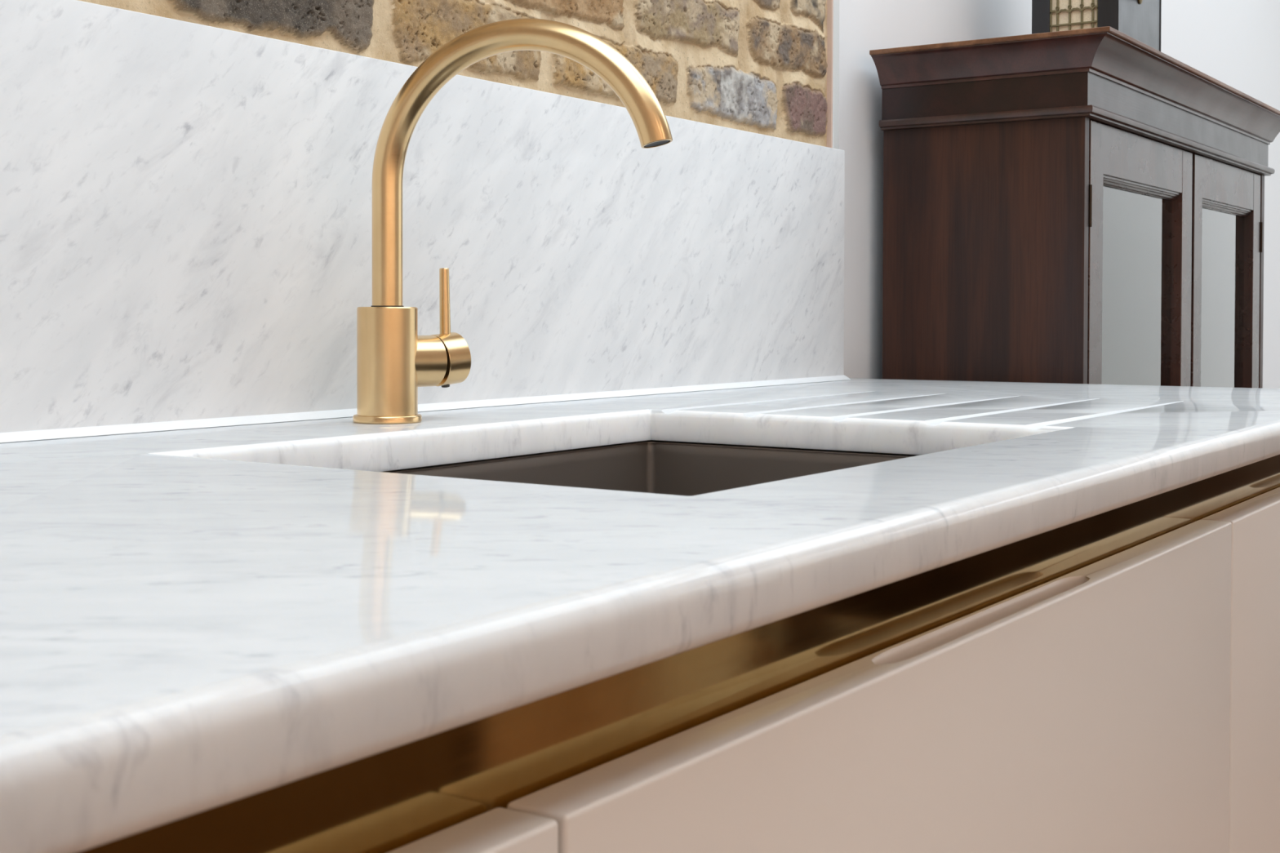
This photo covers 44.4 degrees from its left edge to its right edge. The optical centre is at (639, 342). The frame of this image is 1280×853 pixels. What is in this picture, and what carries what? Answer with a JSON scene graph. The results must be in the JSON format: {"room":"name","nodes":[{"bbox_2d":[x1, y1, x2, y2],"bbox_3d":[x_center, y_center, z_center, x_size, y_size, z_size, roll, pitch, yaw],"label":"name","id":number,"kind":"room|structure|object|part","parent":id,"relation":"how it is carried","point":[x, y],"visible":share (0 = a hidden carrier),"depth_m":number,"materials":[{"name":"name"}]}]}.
{"room":"kitchen","nodes":[
{"label":"kitchen","id":0,"kind":"room"},
{"bbox_2d":[78,0,827,146],"bbox_3d":[-0.418,-0.795,0.962,0.008,1.161,2.352,1,1,34],"label":"brick wall","id":1,"kind":"structure","parent":0,"point":[756,66],"depth_m":1.59,"materials":[{"name":"brown brick"}]},
{"bbox_2d":[839,0,1279,388],"bbox_3d":[-0.107,-0.279,1.634,0.194,2.500,7.400,1,1,34],"label":"wall","id":2,"kind":"structure","parent":0,"point":[1236,43],"depth_m":2.22,"materials":[{"name":"white paint"}]},
{"bbox_2d":[0,0,850,442],"bbox_3d":[-0.407,-0.080,0.965,0.030,0.283,2.350,1,1,34],"label":"backsplash","id":3,"kind":"structure","parent":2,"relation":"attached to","point":[186,207],"depth_m":1.20,"materials":[{"name":"stone"}]},
{"bbox_2d":[826,0,833,147],"bbox_3d":[0.226,-0.734,1.943,0.031,1.600,0.003,1,1,34],"label":"trim","id":4,"kind":"structure","parent":2,"relation":"attached to","point":[829,2],"depth_m":1.94,"materials":[{"name":"beige paint"}]},
{"bbox_2d":[832,0,839,149],"bbox_3d":[0.237,-0.734,1.947,0.019,1.600,0.016,1,1,34],"label":"trim","id":5,"kind":"structure","parent":2,"relation":"attached to","point":[836,2],"depth_m":1.95,"materials":[{"name":"white paint"}]},
{"bbox_3d":[1.636,1.020,0.484,4.400,0.050,7.600,1,1,34],"label":"floor","id":6,"kind":"structure","parent":0,"visible":0},
{"bbox_2d":[387,807,557,852],"bbox_3d":[-0.494,0.547,0.300,0.598,0.893,0.798,1,1,34],"label":"base cabinet","id":7,"kind":"object","parent":6,"relation":"on","point":[499,829],"visible":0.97,"depth_m":0.44,"materials":[{"name":"beige wood"}]},
{"bbox_2d":[0,377,1279,852],"bbox_3d":[-0.137,0.135,0.842,0.647,0.140,2.442,1,1,34],"label":"countertop","id":8,"kind":"structure","parent":7,"relation":"on","point":[193,621],"depth_m":0.54,"materials":[{"name":"stone"}]},
{"bbox_2d":[352,17,672,424],"bbox_3d":[-0.097,-0.086,1.126,0.238,0.292,0.094,1,1,34],"label":"tap","id":9,"kind":"object","parent":8,"relation":"on","point":[393,361],"visible":1,"depth_m":1.14,"materials":[{"name":"gold metal"}]},
{"bbox_3d":[-0.149,-0.030,1.198,0.008,0.052,0.009,1,1,34],"label":"lever","id":10,"kind":"part","parent":9,"relation":"part of","materials":[{"name":"gold metal"}]},
{"bbox_3d":[-0.087,-0.128,1.127,0.231,0.209,0.022,0,1,18],"label":"spout","id":11,"kind":"part","parent":9,"relation":"part of","materials":[{"name":"gold metal"}]},
{"bbox_2d":[383,440,920,496],"bbox_3d":[0.015,0.193,1.014,0.405,0.207,0.558,1,1,34],"label":"sink","id":12,"kind":"object","parent":8,"relation":"in","point":[685,468],"visible":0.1,"depth_m":1.27,"materials":[{"name":"grey metal"}]},
{"bbox_3d":[0.087,0.151,0.667,0.002,0.114,2.400,1,1,34],"label":"handle recess strip","id":13,"kind":"part","parent":8,"relation":"part of","materials":[{"name":"gold metal"}]},
{"bbox_2d":[506,520,1231,852],"bbox_3d":[-0.049,0.536,0.963,0.598,0.893,0.799,1,1,34],"label":"base cabinet","id":14,"kind":"object","parent":6,"relation":"on","point":[1086,709],"visible":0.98,"depth_m":0.74,"materials":[{"name":"beige wood"}]},
{"bbox_2d":[869,26,1279,388],"bbox_3d":[0.713,0.289,2.375,0.310,1.340,1.043,1,1,34],"label":"display cabinet","id":15,"kind":"object","parent":6,"relation":"on","point":[1082,206],"visible":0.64,"depth_m":2.02,"materials":[{"name":"brown wood"}]},
{"bbox_3d":[0.432,0.300,1.996,0.267,1.151,0.016,1,1,34],"label":"panel","id":16,"kind":"part","parent":15,"relation":"part of","materials":[{"name":"brown wood"}]},
{"bbox_3d":[0.712,-0.355,2.365,0.305,0.039,1.034,1,1,34],"label":"cornice","id":17,"kind":"part","parent":15,"relation":"part of","materials":[{"name":"brown wood"}]},
{"bbox_3d":[0.702,-0.288,2.373,0.281,0.012,0.985,1,1,34],"label":"bead moulding","id":18,"kind":"part","parent":15,"relation":"part of","materials":[{"name":"brown wood"}]},
{"bbox_2d":[1031,0,1161,51],"bbox_3d":[0.674,-0.519,2.312,0.149,0.278,0.228,1,1,34],"label":"lantern","id":19,"kind":"object","parent":15,"relation":"on","point":[1140,20],"visible":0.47,"depth_m":2.25,"materials":[{"name":"black wood"}]},
{"bbox_3d":[0.669,0.290,2.137,0.002,1.006,0.364,1,1,34],"label":"glass pane","id":20,"kind":"part","parent":15,"relation":"part of","materials":[{"name":"glass"}]},
{"bbox_3d":[0.673,0.294,2.136,0.024,1.140,0.470,1,1,34],"label":"door","id":21,"kind":"part","parent":15,"relation":"part of","materials":[{"name":"brown wood"}]},
{"bbox_3d":[0.925,0.284,2.518,0.002,1.006,0.330,1,1,34],"label":"glass pane","id":22,"kind":"part","parent":15,"relation":"part of","materials":[{"name":"glass"}]},
{"bbox_3d":[0.929,0.287,2.518,0.024,1.140,0.425,1,1,34],"label":"door","id":23,"kind":"part","parent":15,"relation":"part of","materials":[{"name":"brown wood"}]},
{"bbox_3d":[0.956,0.287,2.776,0.267,1.151,0.020,1,1,34],"label":"panel","id":24,"kind":"part","parent":15,"relation":"part of","materials":[{"name":"brown wood"}]},
{"bbox_2d":[1200,487,1279,852],"bbox_3d":[0.350,0.527,1.556,0.598,0.893,0.632,1,1,34],"label":"base cabinet","id":25,"kind":"object","parent":6,"relation":"on","point":[1254,813],"visible":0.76,"depth_m":1.19,"materials":[{"name":"beige wood"}]}
]}

